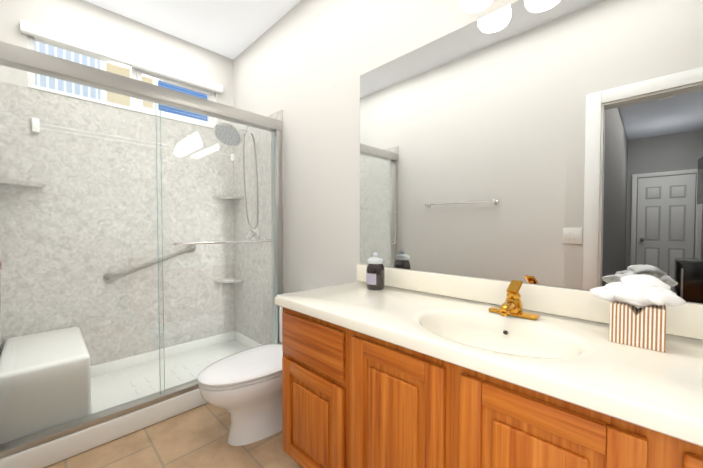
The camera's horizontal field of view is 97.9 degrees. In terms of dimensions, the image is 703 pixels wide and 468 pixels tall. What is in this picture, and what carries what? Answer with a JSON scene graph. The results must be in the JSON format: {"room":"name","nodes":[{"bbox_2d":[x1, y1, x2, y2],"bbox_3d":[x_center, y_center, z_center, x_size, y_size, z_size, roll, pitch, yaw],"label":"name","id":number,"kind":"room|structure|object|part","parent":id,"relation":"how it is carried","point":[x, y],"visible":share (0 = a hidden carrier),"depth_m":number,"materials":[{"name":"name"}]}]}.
{"room":"bathroom","nodes":[
{"label":"bathroom","id":0,"kind":"room"},
{"bbox_2d":[0,0,233,124],"bbox_3d":[-1.719,-1.316,2.459,0.120,0.708,1.764,1,2,45],"label":"wall","id":1,"kind":"structure","parent":0,"point":[88,21],"depth_m":2.29,"materials":[{"name":"white paint"}]},
{"bbox_2d":[20,19,222,93],"bbox_3d":[-1.657,-1.335,2.401,0.048,0.070,1.280,1,2,45],"label":"window valance","id":2,"kind":"object","parent":1,"relation":"attached to","point":[49,35],"visible":0.98,"depth_m":2.26,"materials":[{"name":"white"}]},
{"bbox_2d":[45,403,301,467],"bbox_3d":[-0.410,1.154,1.226,3.800,0.060,1.764,1,2,45],"label":"floor","id":3,"kind":"structure","parent":0,"point":[196,437],"depth_m":1.58,"materials":[{"name":"tile"}]},
{"bbox_2d":[0,41,283,467],"bbox_3d":[-1.361,0.070,2.139,0.922,2.062,1.524,1,2,45],"label":"shower","id":4,"kind":"object","parent":3,"relation":"on","point":[141,270],"visible":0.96,"depth_m":2.18,"materials":[{"name":"stone"}]},
{"bbox_3d":[-1.563,-0.025,1.356,0.054,0.386,0.015,1,2,45],"label":"handle pull","id":5,"kind":"part","parent":4,"relation":"part of","materials":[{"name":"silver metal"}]},
{"bbox_2d":[0,179,44,187],"bbox_3d":[-2.046,-0.314,1.899,0.210,0.022,0.210,1,2,45],"label":"shelf","id":6,"kind":"object","parent":4,"relation":"attached to","point":[32,184],"depth_m":1.91,"materials":[{"name":"stone"}]},
{"bbox_3d":[-1.802,0.857,1.802,0.711,0.405,0.351,1,2,45],"label":"pan seat","id":7,"kind":"part","parent":4,"relation":"part of","materials":[{"name":"white plastic"}]},
{"bbox_3d":[-1.368,0.095,1.603,0.006,1.734,0.658,1,2,45],"label":"glass","id":8,"kind":"part","parent":4,"relation":"part of","materials":[{"name":"clear glass"}]},
{"bbox_3d":[-1.677,-0.965,2.423,0.038,0.009,1.219,1,2,45],"label":"surround sill","id":9,"kind":"part","parent":4,"relation":"part of","materials":[{"name":"white stone"}]},
{"bbox_3d":[-1.598,-0.737,2.465,0.002,0.002,1.282,1,2,45],"label":"clothesline cord","id":10,"kind":"part","parent":4,"relation":"part of","materials":[{"name":"white plastic"}]},
{"bbox_3d":[-1.598,-0.707,2.465,0.002,0.002,1.282,1,2,45],"label":"clothesline cord","id":11,"kind":"part","parent":4,"relation":"part of","materials":[{"name":"white plastic"}]},
{"bbox_3d":[-1.089,-0.819,1.849,0.080,0.079,1.500,1,2,45],"label":"frame rail","id":12,"kind":"part","parent":4,"relation":"part of","materials":[{"name":"silver metal"}]},
{"bbox_3d":[-1.596,0.228,2.477,0.063,0.233,0.606,1,2,45],"label":"grab rail","id":13,"kind":"part","parent":4,"relation":"part of","materials":[{"name":"silver metal"}]},
{"bbox_3d":[-0.866,0.084,2.083,0.006,1.734,0.780,1,2,45],"label":"glass","id":14,"kind":"part","parent":4,"relation":"part of","materials":[{"name":"clear glass"}]},
{"bbox_2d":[212,196,243,199],"bbox_3d":[-1.140,-0.336,2.817,0.210,0.022,0.210,1,2,45],"label":"shelf","id":15,"kind":"object","parent":4,"relation":"attached to","point":[217,197],"depth_m":2.80,"materials":[{"name":"stone"}]},
{"bbox_2d":[214,277,243,282],"bbox_3d":[-1.140,0.438,2.836,0.210,0.022,0.210,1,2,45],"label":"shelf","id":16,"kind":"object","parent":4,"relation":"attached to","point":[234,279],"depth_m":2.85,"materials":[{"name":"stone"}]},
{"bbox_3d":[-0.865,0.001,2.659,0.170,0.170,0.060,1,2,45],"label":"valve plate","id":17,"kind":"part","parent":4,"relation":"part of","materials":[{"name":"silver metal"}]},
{"bbox_2d":[197,291,300,445],"bbox_3d":[-0.478,0.765,1.795,0.470,0.690,0.790,1,2,45],"label":"toilet","id":18,"kind":"object","parent":3,"relation":"on","point":[243,388],"visible":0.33,"depth_m":1.62,"materials":[{"name":"white ceramic"}]},
{"bbox_3d":[-0.556,0.745,1.716,0.378,0.016,0.562,1,2,45],"label":"seat","id":19,"kind":"part","parent":18,"relation":"part of","materials":[{"name":"white ceramic"}]},
{"bbox_3d":[-0.557,0.719,1.714,0.384,0.033,0.565,1,2,45],"label":"lid","id":20,"kind":"part","parent":18,"relation":"part of","materials":[{"name":"white ceramic"}]},
{"bbox_3d":[-0.529,0.932,1.748,0.372,0.358,0.632,1,2,45],"label":"bowl","id":21,"kind":"part","parent":18,"relation":"part of","materials":[{"name":"white ceramic"}]},
{"bbox_3d":[-0.272,0.599,2.000,0.450,0.299,0.199,1,2,45],"label":"tank","id":22,"kind":"part","parent":18,"relation":"part of","materials":[{"name":"white ceramic"}]},
{"bbox_2d":[275,0,702,467],"bbox_3d":[0.517,0.114,0.954,1.890,2.031,0.570,1,2,45],"label":"bathroom vanity","id":23,"kind":"object","parent":3,"relation":"on","point":[552,143],"visible":0.98,"depth_m":1.05,"materials":[{"name":"brown wood"}]},
{"bbox_3d":[-0.170,0.969,1.277,0.284,0.058,0.019,1,2,45],"label":"door rail","id":24,"kind":"part","parent":23,"relation":"part of","materials":[{"name":"brown wood"}]},
{"bbox_3d":[-0.170,0.597,1.268,0.284,0.058,0.019,1,2,45],"label":"door rail","id":25,"kind":"part","parent":23,"relation":"part of","materials":[{"name":"brown wood"}]},
{"bbox_3d":[-0.170,0.451,1.264,0.400,0.187,0.019,1,2,45],"label":"drawer","id":26,"kind":"part","parent":23,"relation":"part of","materials":[{"name":"brown wood"}]},
{"bbox_3d":[0.130,0.394,0.966,0.241,0.058,0.019,1,2,45],"label":"door rail","id":27,"kind":"part","parent":23,"relation":"part of","materials":[{"name":"brown wood"}]},
{"bbox_2d":[275,281,702,446],"bbox_3d":[0.517,0.373,0.960,1.890,0.150,0.570,1,2,45],"label":"countertop","id":28,"kind":"structure","parent":23,"relation":"on","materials":[{"name":"white stone"}]},
{"bbox_2d":[366,252,384,289],"bbox_3d":[0.123,0.187,1.572,0.094,0.188,0.094,1,2,45],"label":"candle jar","id":29,"kind":"object","parent":28,"relation":"on","point":[375,274],"visible":1,"depth_m":1.53,"materials":[{"name":"black glass"}]},
{"bbox_3d":[0.123,0.121,1.571,0.088,0.056,0.088,1,2,45],"label":"lid","id":30,"kind":"part","parent":29,"relation":"part of","materials":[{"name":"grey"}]},
{"bbox_2d":[488,280,539,319],"bbox_3d":[0.568,0.234,1.091,0.160,0.120,0.158,1,2,45],"label":"faucet","id":31,"kind":"object","parent":28,"relation":"on","point":[511,305],"visible":1,"depth_m":1.09,"materials":[{"name":"gold metal"}]},
{"bbox_3d":[0.549,0.258,1.073,0.033,0.044,0.106,1,2,45],"label":"spout","id":32,"kind":"part","parent":31,"relation":"part of","materials":[{"name":"gold metal"}]},
{"bbox_3d":[0.598,0.193,1.121,0.040,0.039,0.067,1,2,45],"label":"lever","id":33,"kind":"part","parent":31,"relation":"part of","materials":[{"name":"gold metal"}]},
{"bbox_2d":[590,274,685,351],"bbox_3d":[0.784,0.206,0.851,0.196,0.187,0.114,1,2,45],"label":"tissue box","id":34,"kind":"object","parent":28,"relation":"on","point":[642,326],"visible":1,"depth_m":0.82,"materials":[{"name":"white"}]},
{"bbox_2d":[357,264,702,339],"bbox_3d":[0.710,0.243,1.152,1.890,0.100,0.022,1,2,45],"label":"backsplash","id":35,"kind":"structure","parent":23,"relation":"on","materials":[{"name":"white stone"}]},
{"bbox_2d":[360,0,702,302],"bbox_3d":[0.713,-0.358,1.145,1.860,1.098,0.006,1,2,45],"label":"mirror","id":36,"kind":"object","parent":23,"relation":"on","point":[559,143],"depth_m":1.14,"materials":[{"name":"white mirror"}]},
{"bbox_3d":[0.415,0.401,0.685,0.241,0.058,0.019,1,2,45],"label":"door rail","id":37,"kind":"part","parent":23,"relation":"part of","materials":[{"name":"brown wood"}]},
{"bbox_3d":[0.716,0.473,0.390,0.400,0.187,0.019,1,2,45],"label":"drawer","id":38,"kind":"part","parent":23,"relation":"part of","materials":[{"name":"brown wood"}]},
{"bbox_2d":[84,0,300,58],"bbox_3d":[-0.410,-1.668,1.157,3.800,0.060,1.764,1,2,45],"label":"ceiling","id":39,"kind":"structure","parent":0,"point":[232,29],"depth_m":2.35,"materials":[{"name":"white paint"}]},
{"bbox_2d":[233,0,702,303],"bbox_3d":[0.168,-0.271,1.777,3.560,2.762,0.120,1,2,45],"label":"wall","id":40,"kind":"structure","parent":0,"point":[303,65],"depth_m":2.02,"materials":[{"name":"white paint"}]},
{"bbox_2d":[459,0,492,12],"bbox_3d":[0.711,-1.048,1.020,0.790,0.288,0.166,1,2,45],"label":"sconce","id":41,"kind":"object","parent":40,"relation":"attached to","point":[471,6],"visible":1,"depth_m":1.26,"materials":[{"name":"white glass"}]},
{"label":"outside","id":42,"kind":"structure","parent":0,"visible":0},
{"bbox_2d":[106,63,152,108],"bbox_3d":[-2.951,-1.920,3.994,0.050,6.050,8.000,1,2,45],"label":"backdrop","id":43,"kind":"structure","parent":42,"point":[113,69],"depth_m":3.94,"materials":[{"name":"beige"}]},
{"bbox_2d":[100,60,106,101],"bbox_3d":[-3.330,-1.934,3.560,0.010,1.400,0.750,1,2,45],"label":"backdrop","id":44,"kind":"object","parent":43,"relation":"attached to","point":[103,67],"depth_m":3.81,"materials":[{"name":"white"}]},
{"bbox_2d":[34,41,100,99],"bbox_3d":[-3.328,-1.934,3.550,0.004,1.300,0.640,1,2,45],"label":"vertical blinds","id":45,"kind":"object","parent":44,"relation":"attached to","point":[64,55],"depth_m":3.56,"materials":[{"name":"white plastic"}]},
{"bbox_2d":[153,79,157,109],"bbox_3d":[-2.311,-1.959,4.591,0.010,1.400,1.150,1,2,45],"label":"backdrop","id":46,"kind":"object","parent":43,"relation":"attached to","point":[155,83],"depth_m":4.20,"materials":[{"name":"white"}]},
{"bbox_2d":[158,81,207,121],"bbox_3d":[-2.337,-1.958,4.554,0.004,1.300,0.940,1,2,45],"label":"horizontal blinds","id":47,"kind":"object","parent":46,"relation":"attached to","point":[182,90],"depth_m":4.43,"materials":[{"name":"blue plastic"}]},
{"bbox_3d":[-1.719,0.065,2.493,0.120,2.055,1.764,1,2,45],"label":"wall","id":48,"kind":"structure","parent":0,"visible":0},
{"bbox_2d":[26,34,217,127],"bbox_3d":[-1.710,-1.157,2.451,0.090,0.390,1.220,1,2,45],"label":"window","id":49,"kind":"structure","parent":48,"relation":"in","point":[31,40],"depth_m":2.43,"materials":[{"name":"white"}]},
{"bbox_3d":[-1.738,-1.156,2.440,0.055,0.320,0.035,1,2,45],"label":"window frame mullion","id":50,"kind":"part","parent":49,"relation":"part of","materials":[{"name":"white plastic"}]},
{"bbox_3d":[-1.705,-1.157,2.456,0.050,0.320,0.035,1,2,45],"label":"window frame mullion","id":51,"kind":"part","parent":49,"relation":"part of","materials":[{"name":"white plastic"}]},
{"bbox_3d":[-1.503,-1.307,2.664,0.040,0.030,0.550,1,2,45],"label":"window frame sash","id":52,"kind":"part","parent":49,"relation":"part of","materials":[{"name":"white plastic"}]},
{"bbox_3d":[-1.503,-1.017,2.671,0.040,0.030,0.550,1,2,45],"label":"window frame sash","id":53,"kind":"part","parent":49,"relation":"part of","materials":[{"name":"white plastic"}]},
{"bbox_3d":[-1.321,-1.167,2.853,0.040,0.260,0.030,1,2,45],"label":"window frame sash","id":54,"kind":"part","parent":49,"relation":"part of","materials":[{"name":"white plastic"}]}
]}

